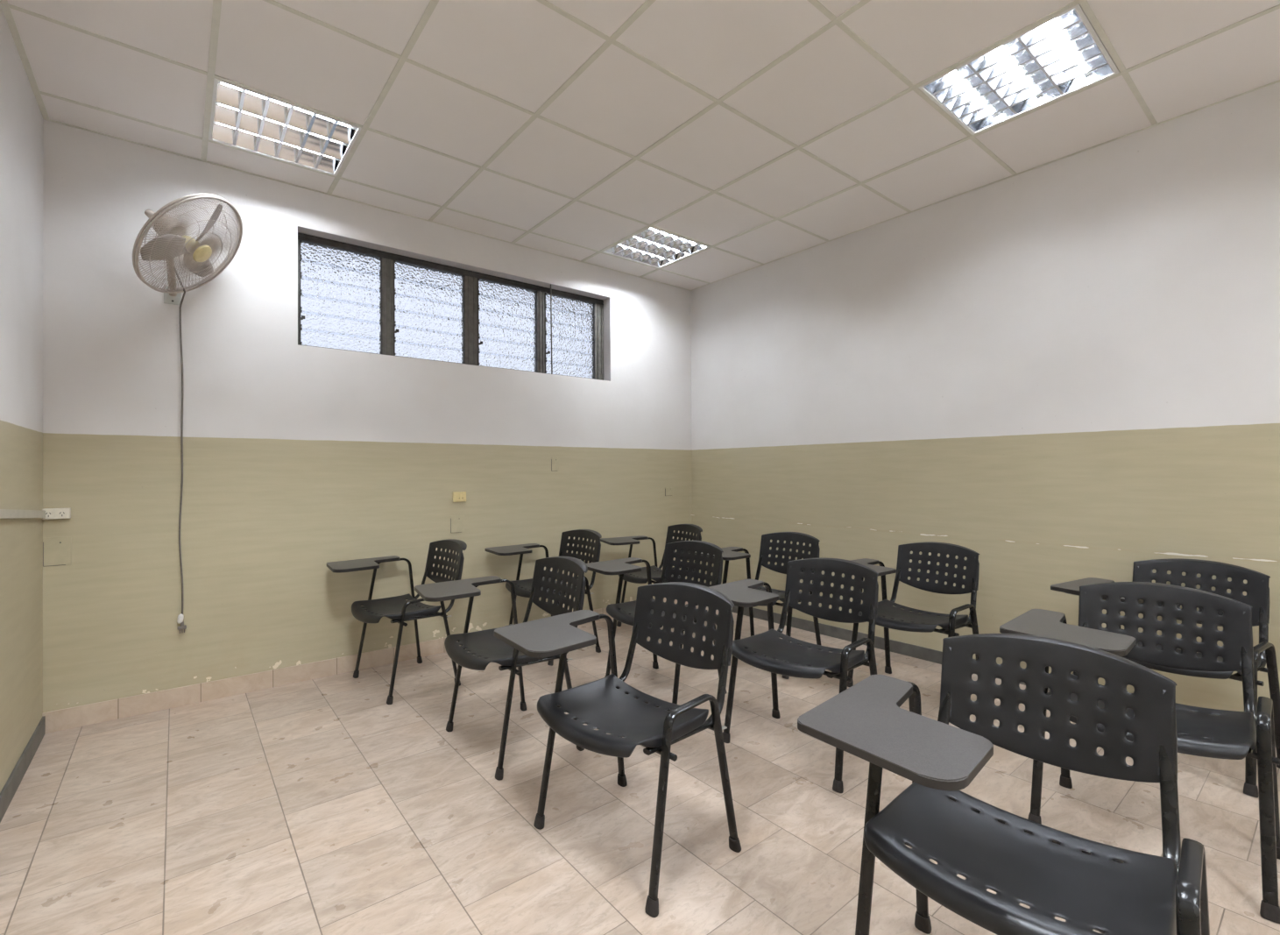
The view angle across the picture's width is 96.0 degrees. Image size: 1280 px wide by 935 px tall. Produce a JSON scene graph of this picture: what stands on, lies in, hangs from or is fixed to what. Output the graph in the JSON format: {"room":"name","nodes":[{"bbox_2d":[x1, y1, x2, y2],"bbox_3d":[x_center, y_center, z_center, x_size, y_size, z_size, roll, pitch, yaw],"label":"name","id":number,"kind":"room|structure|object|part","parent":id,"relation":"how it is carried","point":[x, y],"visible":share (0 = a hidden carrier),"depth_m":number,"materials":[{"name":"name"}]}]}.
{"room":"classroom","nodes":[
{"label":"classroom","id":0,"kind":"room"},
{"bbox_2d":[0,4,43,792],"bbox_3d":[-1.014,-0.376,0.297,0.220,3.229,6.650,0,0,-39],"label":"wall","id":1,"kind":"structure","parent":0,"point":[21,118],"depth_m":2.36,"materials":[{"name":"paint"}]},
{"bbox_2d":[0,715,45,822],"bbox_3d":[-0.898,1.196,0.336,0.010,0.085,6.151,0,0,-39],"label":"baseboard","id":2,"kind":"structure","parent":1,"relation":"attached to","point":[14,780],"depth_m":2.31,"materials":[{"name":"grey tile"}]},
{"bbox_2d":[0,509,45,518],"bbox_3d":[-2.462,0.184,2.282,0.012,0.097,1.128,0,0,-39],"label":"duct","id":3,"kind":"object","parent":1,"relation":"attached to","point":[4,513],"visible":1,"depth_m":2.29,"materials":[{"name":"white plastic"}]},
{"bbox_2d":[42,119,692,712],"bbox_3d":[-1.265,-0.350,4.190,4.273,3.229,0.270,0,0,-39],"label":"wall","id":4,"kind":"structure","parent":0,"point":[298,459],"depth_m":3.33,"materials":[{"name":"paint"}]},
{"bbox_2d":[42,508,70,519],"bbox_3d":[-2.794,0.221,2.760,0.096,0.050,0.031,0,0,-39],"label":"double socket","id":5,"kind":"object","parent":4,"relation":"attached to","point":[50,512],"visible":0.98,"depth_m":2.75,"materials":[{"name":"beige plastic"}]},
{"bbox_2d":[42,536,71,566],"bbox_3d":[-2.800,0.403,2.769,0.096,0.137,0.005,0,0,-39],"label":"cover","id":6,"kind":"object","parent":4,"relation":"attached to","point":[56,550],"visible":1,"depth_m":2.77,"materials":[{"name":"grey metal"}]},
{"bbox_2d":[132,193,242,633],"bbox_3d":[-2.232,-0.231,2.869,0.406,2.209,0.550,0,0,-29],"label":"wall fan","id":7,"kind":"object","parent":4,"relation":"attached to","point":[173,241],"visible":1,"depth_m":2.85,"materials":[{"name":"beige metal"}]},
{"bbox_3d":[-2.410,-1.244,2.851,0.070,0.064,0.039,0,0,4],"label":"swing knob","id":8,"kind":"part","parent":7,"relation":"part of","materials":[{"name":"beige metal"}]},
{"bbox_3d":[-2.264,-1.046,2.752,0.045,0.163,0.212,0,0,23],"label":"blade","id":9,"kind":"part","parent":7,"relation":"part of","materials":[{"name":"grey paint"}]},
{"bbox_3d":[-2.336,-1.186,2.861,0.128,0.128,0.126,0,0,-39],"label":"motor","id":10,"kind":"part","parent":7,"relation":"part of","materials":[{"name":"beige plastic"}]},
{"bbox_3d":[-2.402,-1.042,2.949,0.039,0.275,0.234,0,0,-34],"label":"bracket arm","id":11,"kind":"part","parent":7,"relation":"part of","materials":[{"name":"beige plastic"}]},
{"bbox_3d":[-2.469,-0.907,3.044,0.072,0.089,0.014,0,0,-39],"label":"wall plate","id":12,"kind":"part","parent":7,"relation":"part of","materials":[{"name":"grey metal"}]},
{"bbox_3d":[-2.387,-0.188,2.963,0.058,1.947,0.228,0,0,-17],"label":"power cord","id":13,"kind":"part","parent":7,"relation":"part of","materials":[{"name":"plastic"}]},
{"bbox_3d":[-2.290,-1.058,2.990,0.101,0.083,0.229,0,0,-20],"label":"blade","id":14,"kind":"part","parent":7,"relation":"part of","materials":[{"name":"grey paint"}]},
{"bbox_3d":[-2.150,-1.214,2.882,0.178,0.189,0.082,0,0,16],"label":"blade","id":15,"kind":"part","parent":7,"relation":"part of","materials":[{"name":"grey paint"}]},
{"bbox_2d":[42,597,687,733],"bbox_3d":[-1.169,1.214,4.072,4.273,0.100,0.009,0,0,-39],"label":"baseboard","id":16,"kind":"structure","parent":4,"relation":"attached to","point":[70,717],"depth_m":3.17,"materials":[{"name":"tile"}]},
{"bbox_2d":[297,232,603,380],"bbox_3d":[-1.205,-1.078,4.213,2.285,0.706,0.087,0,0,-39],"label":"window","id":17,"kind":"structure","parent":4,"relation":"in","point":[351,297],"depth_m":4.05,"materials":[{"name":"glass"}]},
{"bbox_2d":[297,226,610,381],"bbox_3d":[-1.168,-1.079,4.168,2.285,0.706,0.099,0,0,-39],"label":"trim","id":18,"kind":"structure","parent":4,"relation":"attached to","point":[301,229],"depth_m":4.24,"materials":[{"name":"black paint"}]},
{"bbox_2d":[450,515,464,532],"bbox_3d":[-1.267,0.393,4.004,0.099,0.120,0.005,0,0,-39],"label":"cover","id":19,"kind":"object","parent":4,"relation":"attached to","point":[456,521],"visible":1,"depth_m":4.00,"materials":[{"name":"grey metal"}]},
{"bbox_2d":[452,491,466,502],"bbox_3d":[-1.254,0.204,4.008,0.092,0.070,0.017,0,0,-39],"label":"wall socket","id":20,"kind":"object","parent":4,"relation":"attached to","point":[457,496],"visible":1,"depth_m":4.00,"materials":[{"name":"plastic"}]},
{"bbox_2d":[550,283,552,374],"bbox_3d":[-0.693,-1.079,4.502,0.012,0.706,0.020,-1,0,33],"label":"rod","id":21,"kind":"object","parent":4,"relation":"attached to","point":[550,284],"visible":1,"depth_m":4.50,"materials":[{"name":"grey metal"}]},
{"bbox_2d":[551,457,558,471],"bbox_3d":[-0.661,-0.026,4.495,0.067,0.110,0.005,0,0,-39],"label":"cover","id":22,"kind":"object","parent":4,"relation":"attached to","point":[555,461],"visible":1,"depth_m":4.49,"materials":[{"name":"beige plastic"}]},
{"bbox_2d":[664,487,673,495],"bbox_3d":[0.268,0.219,5.241,0.101,0.077,0.005,0,0,-39],"label":"cover","id":23,"kind":"object","parent":4,"relation":"attached to","point":[668,491],"visible":1,"depth_m":5.24,"materials":[{"name":"beige plastic"}]},
{"bbox_2d":[0,602,1279,934],"bbox_3d":[0.745,1.298,1.695,4.713,0.120,6.650,0,0,-39],"label":"floor","id":24,"kind":"structure","parent":0,"point":[322,805],"depth_m":2.04,"materials":[{"name":"tile"}]},
{"bbox_2d":[326,538,466,704],"bbox_3d":[-1.410,0.857,3.409,0.721,0.808,0.634,0,-1,-43],"label":"chair","id":25,"kind":"object","parent":24,"relation":"on","point":[399,610],"visible":0.93,"depth_m":3.43,"materials":[{"name":"black paint"}]},
{"bbox_3d":[-1.684,1.050,3.492,0.089,0.417,0.030,0,0,-37],"label":"leg","id":26,"kind":"part","parent":25,"relation":"part of","materials":[{"name":"black paint"}]},
{"bbox_3d":[-1.315,1.055,3.097,0.030,0.397,0.085,-1,0,38],"label":"leg","id":27,"kind":"part","parent":25,"relation":"part of","materials":[{"name":"black paint"}]},
{"bbox_3d":[-1.440,0.825,3.352,0.379,0.058,0.493,0,-1,-43],"label":"seat","id":28,"kind":"part","parent":25,"relation":"part of","materials":[{"name":"black plastic"}]},
{"bbox_3d":[-1.441,1.050,3.716,0.030,0.416,0.059,-1,0,39],"label":"leg","id":29,"kind":"part","parent":25,"relation":"part of","materials":[{"name":"black paint"}]},
{"bbox_3d":[-1.184,0.594,3.597,0.135,0.283,0.467,0,-1,-43],"label":"backrest","id":30,"kind":"part","parent":25,"relation":"part of","materials":[{"name":"black plastic"}]},
{"bbox_3d":[-1.084,1.055,3.315,0.089,0.397,0.030,0,0,-36],"label":"leg","id":31,"kind":"part","parent":25,"relation":"part of","materials":[{"name":"black paint"}]},
{"bbox_2d":[414,556,587,780],"bbox_3d":[-0.614,0.848,2.662,0.721,0.808,0.634,0,0,-38],"label":"chair","id":32,"kind":"object","parent":24,"relation":"on","point":[483,647],"visible":0.77,"depth_m":2.69,"materials":[{"name":"black paint"}]},
{"bbox_3d":[-0.879,1.041,2.768,0.089,0.417,0.030,0,0,-32],"label":"leg","id":33,"kind":"part","parent":32,"relation":"part of","materials":[{"name":"black paint"}]},
{"bbox_3d":[-0.648,0.816,2.608,0.379,0.058,0.493,0,0,-38],"label":"seat","id":34,"kind":"part","parent":32,"relation":"part of","materials":[{"name":"black plastic"}]},
{"bbox_3d":[-0.545,1.046,2.342,0.030,0.397,0.085,-1,-1,43],"label":"leg","id":35,"kind":"part","parent":32,"relation":"part of","materials":[{"name":"black paint"}]},
{"bbox_3d":[-0.618,1.041,2.970,0.030,0.416,0.059,-1,-1,44],"label":"leg","id":36,"kind":"part","parent":32,"relation":"part of","materials":[{"name":"black paint"}]},
{"bbox_3d":[-0.372,0.585,2.829,0.135,0.283,0.467,0,0,-38],"label":"backrest","id":37,"kind":"part","parent":32,"relation":"part of","materials":[{"name":"black plastic"}]},
{"bbox_3d":[-0.296,1.046,2.540,0.089,0.397,0.030,0,0,-31],"label":"leg","id":38,"kind":"part","parent":32,"relation":"part of","materials":[{"name":"black paint"}]},
{"bbox_2d":[485,529,601,665],"bbox_3d":[-0.639,0.856,4.013,0.721,0.808,0.634,0,0,-42],"label":"chair","id":39,"kind":"object","parent":24,"relation":"on","point":[522,588],"visible":0.58,"depth_m":4.08,"materials":[{"name":"black paint"}]},
{"bbox_3d":[-0.911,1.050,4.101,0.089,0.417,0.030,0,0,-36],"label":"leg","id":40,"kind":"part","parent":39,"relation":"part of","materials":[{"name":"black paint"}]},
{"bbox_3d":[-0.670,0.824,3.956,0.379,0.058,0.493,0,0,-42],"label":"seat","id":41,"kind":"part","parent":39,"relation":"part of","materials":[{"name":"black plastic"}]},
{"bbox_3d":[-0.408,0.594,4.196,0.135,0.283,0.467,0,0,-42],"label":"backrest","id":42,"kind":"part","parent":39,"relation":"part of","materials":[{"name":"black plastic"}]},
{"bbox_3d":[-0.314,1.055,3.912,0.089,0.397,0.030,0,0,-34],"label":"leg","id":43,"kind":"part","parent":39,"relation":"part of","materials":[{"name":"black paint"}]},
{"bbox_2d":[494,581,741,917],"bbox_3d":[-0.048,0.840,1.945,0.721,0.808,0.634,0,-1,-44],"label":"chair","id":44,"kind":"object","parent":24,"relation":"on","point":[608,704],"visible":1,"depth_m":1.94,"materials":[{"name":"black plastic"}]},
{"bbox_3d":[-0.323,1.033,2.023,0.089,0.417,0.030,0,0,-38],"label":"leg","id":45,"kind":"part","parent":44,"relation":"part of","materials":[{"name":"black paint"}]},
{"bbox_3d":[-0.084,1.033,2.251,0.030,0.416,0.059,-1,0,38],"label":"leg","id":46,"kind":"part","parent":44,"relation":"part of","materials":[{"name":"black paint"}]},
{"bbox_3d":[-0.077,0.808,1.887,0.379,0.058,0.493,0,-1,-44],"label":"seat","id":47,"kind":"part","parent":44,"relation":"part of","materials":[{"name":"black plastic"}]},
{"bbox_3d":[0.052,1.039,1.633,0.030,0.397,0.085,-1,0,37],"label":"leg","id":48,"kind":"part","parent":44,"relation":"part of","materials":[{"name":"black paint"}]},
{"bbox_3d":[0.175,0.577,2.136,0.135,0.283,0.467,0,-1,-44],"label":"backrest","id":49,"kind":"part","parent":44,"relation":"part of","materials":[{"name":"black plastic"}]},
{"bbox_3d":[0.280,1.039,1.855,0.089,0.397,0.030,0,0,-37],"label":"leg","id":50,"kind":"part","parent":44,"relation":"part of","materials":[{"name":"black paint"}]},
{"bbox_2d":[600,523,702,626],"bbox_3d":[0.112,0.855,4.454,0.721,0.808,0.634,0,0,-30],"label":"chair","id":51,"kind":"object","parent":24,"relation":"on","point":[639,576],"visible":0.52,"depth_m":4.54,"materials":[{"name":"black paint"}]},
{"bbox_3d":[-0.135,1.049,4.598,0.089,0.417,0.030,0,0,-24],"label":"leg","id":52,"kind":"part","parent":51,"relation":"part of","materials":[{"name":"black paint"}]},
{"bbox_3d":[0.069,0.823,4.405,0.379,0.058,0.493,0,0,-30],"label":"seat","id":53,"kind":"part","parent":51,"relation":"part of","materials":[{"name":"black plastic"}]},
{"bbox_3d":[0.375,0.592,4.583,0.135,0.283,0.467,0,0,-30],"label":"backrest","id":54,"kind":"part","parent":51,"relation":"part of","materials":[{"name":"black plastic"}]},
{"bbox_2d":[586,540,726,704],"bbox_3d":[0.107,0.848,3.280,0.721,0.808,0.634,0,0,-42],"label":"chair","id":55,"kind":"object","parent":24,"relation":"on","point":[624,612],"visible":0.57,"depth_m":3.38,"materials":[{"name":"black paint"}]},
{"bbox_3d":[-0.165,1.041,3.371,0.089,0.417,0.030,0,0,-35],"label":"leg","id":56,"kind":"part","parent":55,"relation":"part of","materials":[{"name":"black paint"}]},
{"bbox_3d":[0.084,1.041,3.588,0.030,0.416,0.059,-1,0,40],"label":"leg","id":57,"kind":"part","parent":55,"relation":"part of","materials":[{"name":"black paint"}]},
{"bbox_3d":[0.075,0.816,3.224,0.379,0.058,0.493,0,0,-42],"label":"seat","id":58,"kind":"part","parent":55,"relation":"part of","materials":[{"name":"black plastic"}]},
{"bbox_3d":[0.193,1.046,2.965,0.030,0.397,0.085,-1,0,40],"label":"leg","id":59,"kind":"part","parent":55,"relation":"part of","materials":[{"name":"black paint"}]},
{"bbox_3d":[0.338,0.585,3.461,0.135,0.283,0.467,0,0,-42],"label":"backrest","id":60,"kind":"part","parent":55,"relation":"part of","materials":[{"name":"black plastic"}]},
{"bbox_3d":[0.430,1.046,3.177,0.089,0.397,0.030,0,0,-34],"label":"leg","id":61,"kind":"part","parent":55,"relation":"part of","materials":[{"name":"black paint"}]},
{"bbox_2d":[694,531,821,678],"bbox_3d":[0.802,0.847,3.759,0.721,0.808,0.634,0,0,-41],"label":"chair","id":62,"kind":"object","parent":24,"relation":"on","point":[730,553],"visible":0.44,"depth_m":3.92,"materials":[{"name":"black paint"}]},
{"bbox_3d":[0.785,1.040,4.066,0.030,0.416,0.059,-1,0,42],"label":"leg","id":63,"kind":"part","parent":62,"relation":"part of","materials":[{"name":"black paint"}]},
{"bbox_3d":[0.769,0.815,3.703,0.379,0.058,0.493,0,0,-41],"label":"seat","id":64,"kind":"part","parent":62,"relation":"part of","materials":[{"name":"black plastic"}]},
{"bbox_3d":[0.882,1.046,3.442,0.030,0.397,0.085,-1,0,41],"label":"leg","id":65,"kind":"part","parent":62,"relation":"part of","materials":[{"name":"black paint"}]},
{"bbox_3d":[1.037,0.584,3.935,0.135,0.283,0.467,0,0,-41],"label":"backrest","id":66,"kind":"part","parent":62,"relation":"part of","materials":[{"name":"black plastic"}]},
{"bbox_3d":[1.124,1.046,3.649,0.089,0.397,0.030,0,0,-33],"label":"leg","id":67,"kind":"part","parent":62,"relation":"part of","materials":[{"name":"black paint"}]},
{"bbox_2d":[709,557,878,792],"bbox_3d":[0.690,0.840,2.554,0.721,0.808,0.634,0,0,-42],"label":"chair","id":68,"kind":"object","parent":24,"relation":"on","point":[766,651],"visible":0.95,"depth_m":2.61,"materials":[{"name":"black paint"}]},
{"bbox_3d":[0.418,1.033,2.642,0.089,0.417,0.030,0,0,-36],"label":"leg","id":69,"kind":"part","parent":68,"relation":"part of","materials":[{"name":"black paint"}]},
{"bbox_3d":[0.665,1.033,2.861,0.030,0.416,0.059,-1,0,40],"label":"leg","id":70,"kind":"part","parent":68,"relation":"part of","materials":[{"name":"black paint"}]},
{"bbox_3d":[0.659,0.808,2.497,0.379,0.058,0.493,0,0,-42],"label":"seat","id":71,"kind":"part","parent":68,"relation":"part of","materials":[{"name":"black plastic"}]},
{"bbox_3d":[0.920,0.577,2.737,0.135,0.283,0.467,0,0,-42],"label":"backrest","id":72,"kind":"part","parent":68,"relation":"part of","materials":[{"name":"black plastic"}]},
{"bbox_3d":[0.779,1.039,2.239,0.030,0.397,0.085,-1,0,39],"label":"leg","id":73,"kind":"part","parent":68,"relation":"part of","materials":[{"name":"black paint"}]},
{"bbox_3d":[1.015,1.039,2.453,0.089,0.397,0.030,0,0,-35],"label":"leg","id":74,"kind":"part","parent":68,"relation":"part of","materials":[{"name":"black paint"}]},
{"bbox_2d":[847,541,979,686],"bbox_3d":[1.480,0.840,3.175,0.721,0.808,0.634,0,0,-35],"label":"chair","id":75,"kind":"object","parent":24,"relation":"on","point":[898,617],"visible":0.87,"depth_m":3.25,"materials":[{"name":"black paint"}]},
{"bbox_3d":[1.220,1.033,3.295,0.089,0.417,0.030,0,0,-29],"label":"leg","id":76,"kind":"part","parent":75,"relation":"part of","materials":[{"name":"black paint"}]},
{"bbox_3d":[1.491,1.033,3.483,0.059,0.416,0.030,0,-1,-43],"label":"leg","id":77,"kind":"part","parent":75,"relation":"part of","materials":[{"name":"black paint"}]},
{"bbox_3d":[1.442,0.808,3.122,0.379,0.058,0.493,0,0,-35],"label":"seat","id":78,"kind":"part","parent":75,"relation":"part of","materials":[{"name":"black plastic"}]},
{"bbox_3d":[1.729,0.577,3.329,0.135,0.283,0.467,0,0,-35],"label":"backrest","id":79,"kind":"part","parent":75,"relation":"part of","materials":[{"name":"black plastic"}]},
{"bbox_3d":[1.790,1.038,3.036,0.089,0.397,0.030,0,0,-28],"label":"leg","id":80,"kind":"part","parent":75,"relation":"part of","materials":[{"name":"black paint"}]},
{"bbox_2d":[797,633,1209,934],"bbox_3d":[0.780,0.831,1.225,0.721,0.808,0.634,0,-1,-44],"label":"chair","id":81,"kind":"object","parent":24,"relation":"on","point":[1106,889],"visible":1,"depth_m":1.23,"materials":[{"name":"black paint"}]},
{"bbox_3d":[0.505,1.024,1.304,0.089,0.417,0.030,0,0,-38],"label":"leg","id":82,"kind":"part","parent":81,"relation":"part of","materials":[{"name":"black paint"}]},
{"bbox_3d":[0.746,1.024,1.532,0.030,0.416,0.059,-1,0,38],"label":"leg","id":83,"kind":"part","parent":81,"relation":"part of","materials":[{"name":"black paint"}]},
{"bbox_3d":[0.751,0.799,1.168,0.379,0.058,0.493,0,-1,-44],"label":"seat","id":84,"kind":"part","parent":81,"relation":"part of","materials":[{"name":"black plastic"}]},
{"bbox_3d":[1.004,0.568,1.415,0.135,0.283,0.467,0,-1,-44],"label":"backrest","id":85,"kind":"part","parent":81,"relation":"part of","materials":[{"name":"black plastic"}]},
{"bbox_3d":[1.108,1.030,1.135,0.089,0.397,0.030,0,0,-36],"label":"leg","id":86,"kind":"part","parent":81,"relation":"part of","materials":[{"name":"black paint"}]},
{"bbox_2d":[999,581,1279,923],"bbox_3d":[1.658,0.831,1.915,0.721,0.808,0.634,0,0,-41],"label":"chair","id":87,"kind":"object","parent":24,"relation":"on","point":[1233,734],"visible":0.72,"depth_m":1.93,"materials":[{"name":"black paint"}]},
{"bbox_3d":[1.387,1.024,2.007,0.089,0.417,0.030,0,0,-35],"label":"leg","id":88,"kind":"part","parent":87,"relation":"part of","materials":[{"name":"black paint"}]},
{"bbox_3d":[1.638,1.024,2.222,0.030,0.416,0.059,-1,0,41],"label":"leg","id":89,"kind":"part","parent":87,"relation":"part of","materials":[{"name":"black paint"}]},
{"bbox_3d":[1.626,0.799,1.859,0.379,0.058,0.493,0,0,-41],"label":"seat","id":90,"kind":"part","parent":87,"relation":"part of","materials":[{"name":"black plastic"}]},
{"bbox_3d":[1.891,0.568,2.094,0.135,0.283,0.467,0,0,-41],"label":"backrest","id":91,"kind":"part","parent":87,"relation":"part of","materials":[{"name":"black plastic"}]},
{"bbox_3d":[1.742,1.029,1.599,0.030,0.397,0.085,-1,0,40],"label":"leg","id":92,"kind":"part","parent":87,"relation":"part of","materials":[{"name":"black paint"}]},
{"bbox_3d":[1.981,1.030,1.809,0.089,0.397,0.030,0,0,-34],"label":"leg","id":93,"kind":"part","parent":87,"relation":"part of","materials":[{"name":"black paint"}]},
{"bbox_2d":[1050,558,1279,797],"bbox_3d":[2.305,0.831,2.517,0.721,0.808,0.634,0,0,-30],"label":"chair","id":94,"kind":"object","parent":24,"relation":"on","point":[1256,588],"visible":0.33,"depth_m":2.49,"materials":[{"name":"black paint"}]},
{"bbox_3d":[2.262,0.799,2.469,0.379,0.058,0.493,0,0,-30],"label":"seat","id":95,"kind":"part","parent":94,"relation":"part of","materials":[{"name":"black plastic"}]},
{"bbox_3d":[2.568,0.568,2.646,0.135,0.283,0.467,0,0,-30],"label":"backrest","id":96,"kind":"part","parent":94,"relation":"part of","materials":[{"name":"black plastic"}]},
{"bbox_3d":[2.324,1.030,2.191,0.085,0.397,0.030,0,0,-38],"label":"leg","id":97,"kind":"part","parent":94,"relation":"part of","materials":[{"name":"black paint"}]},
{"bbox_3d":[2.600,1.030,2.349,0.089,0.397,0.030,0,0,-22],"label":"leg","id":98,"kind":"part","parent":94,"relation":"part of","materials":[{"name":"black paint"}]},
{"bbox_2d":[7,0,1279,289],"bbox_3d":[0.744,-1.702,1.695,4.273,0.014,6.160,0,0,-39],"label":"ceiling","id":99,"kind":"structure","parent":0,"point":[519,53],"depth_m":2.60,"materials":[{"name":"tile"}]},
{"bbox_2d":[208,77,361,176],"bbox_3d":[-1.784,-1.720,2.888,0.586,0.098,0.586,0,0,-39],"label":"ceiling light","id":100,"kind":"object","parent":99,"relation":"in","point":[241,117],"visible":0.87,"depth_m":2.91,"materials":[{"name":"metal"}]},
{"bbox_3d":[-1.929,-1.693,2.771,0.013,0.040,0.556,0,0,-39],"label":"louvre blade","id":101,"kind":"part","parent":100,"relation":"part of","materials":[{"name":"metal"}]},
{"bbox_3d":[-1.857,-1.693,2.829,0.013,0.040,0.556,0,0,-39],"label":"louvre blade","id":102,"kind":"part","parent":100,"relation":"part of","materials":[{"name":"metal"}]},
{"bbox_3d":[-1.784,-1.693,2.888,0.013,0.040,0.556,0,0,-39],"label":"louvre blade","id":103,"kind":"part","parent":100,"relation":"part of","materials":[{"name":"metal"}]},
{"bbox_3d":[-1.712,-1.693,2.946,0.013,0.040,0.556,0,0,-39],"label":"louvre blade","id":104,"kind":"part","parent":100,"relation":"part of","materials":[{"name":"metal"}]},
{"bbox_3d":[-1.639,-1.693,3.004,0.013,0.040,0.556,0,0,-39],"label":"louvre blade","id":105,"kind":"part","parent":100,"relation":"part of","materials":[{"name":"metal"}]},
{"bbox_2d":[0,0,1279,290],"bbox_3d":[0.744,-1.710,1.695,4.273,0.041,6.160,0,0,-39],"label":"ceiling grid","id":106,"kind":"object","parent":99,"relation":"attached to","point":[432,4],"depth_m":2.65,"materials":[{"name":"white metal"}]},
{"bbox_2d":[601,226,709,268],"bbox_3d":[0.116,-1.720,4.418,0.586,0.098,0.586,0,0,-39],"label":"ceiling light","id":107,"kind":"object","parent":99,"relation":"in","point":[652,246],"visible":0.52,"depth_m":4.45,"materials":[{"name":"metal"}]},
{"bbox_3d":[-0.029,-1.694,4.301,0.013,0.040,0.556,0,0,-39],"label":"louvre blade","id":108,"kind":"part","parent":107,"relation":"part of","materials":[{"name":"metal"}]},
{"bbox_3d":[0.044,-1.694,4.359,0.013,0.040,0.556,0,0,-39],"label":"louvre blade","id":109,"kind":"part","parent":107,"relation":"part of","materials":[{"name":"metal"}]},
{"bbox_3d":[0.116,-1.694,4.418,0.013,0.040,0.556,0,0,-39],"label":"louvre blade","id":110,"kind":"part","parent":107,"relation":"part of","materials":[{"name":"metal"}]},
{"bbox_3d":[0.189,-1.694,4.476,0.013,0.040,0.556,0,0,-39],"label":"louvre blade","id":111,"kind":"part","parent":107,"relation":"part of","materials":[{"name":"metal"}]},
{"bbox_3d":[0.261,-1.694,4.534,0.013,0.040,0.556,0,0,-39],"label":"louvre blade","id":112,"kind":"part","parent":107,"relation":"part of","materials":[{"name":"metal"}]},
{"bbox_2d":[918,3,1119,134],"bbox_3d":[1.646,-1.740,2.517,0.586,0.098,0.586,0,0,-39],"label":"ceiling light","id":113,"kind":"object","parent":99,"relation":"in","point":[1063,55],"visible":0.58,"depth_m":2.51,"materials":[{"name":"metal"}]},
{"bbox_3d":[1.502,-1.714,2.401,0.013,0.040,0.556,0,0,-39],"label":"louvre blade","id":114,"kind":"part","parent":113,"relation":"part of","materials":[{"name":"metal"}]},
{"bbox_3d":[1.574,-1.714,2.459,0.013,0.040,0.556,0,0,-39],"label":"louvre blade","id":115,"kind":"part","parent":113,"relation":"part of","materials":[{"name":"metal"}]},
{"bbox_3d":[1.646,-1.714,2.517,0.013,0.040,0.556,0,0,-39],"label":"louvre blade","id":116,"kind":"part","parent":113,"relation":"part of","materials":[{"name":"metal"}]},
{"bbox_3d":[1.719,-1.714,2.575,0.013,0.040,0.556,0,0,-39],"label":"louvre blade","id":117,"kind":"part","parent":113,"relation":"part of","materials":[{"name":"metal"}]},
{"bbox_3d":[1.791,-1.714,2.634,0.013,0.040,0.556,0,0,-39],"label":"louvre blade","id":118,"kind":"part","parent":113,"relation":"part of","materials":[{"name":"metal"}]},
{"bbox_2d":[690,81,1279,715],"bbox_3d":[2.486,-0.376,3.114,0.220,3.229,6.650,0,0,-39],"label":"wall","id":119,"kind":"structure","parent":0,"point":[1067,369],"depth_m":3.27,"materials":[{"name":"paint"}]},
{"bbox_2d":[731,605,1275,742],"bbox_3d":[2.423,1.198,3.009,0.010,0.080,6.151,0,0,-39],"label":"baseboard","id":120,"kind":"structure","parent":119,"relation":"attached to","point":[929,654],"depth_m":4.14,"materials":[{"name":"grey paint"}]}
]}

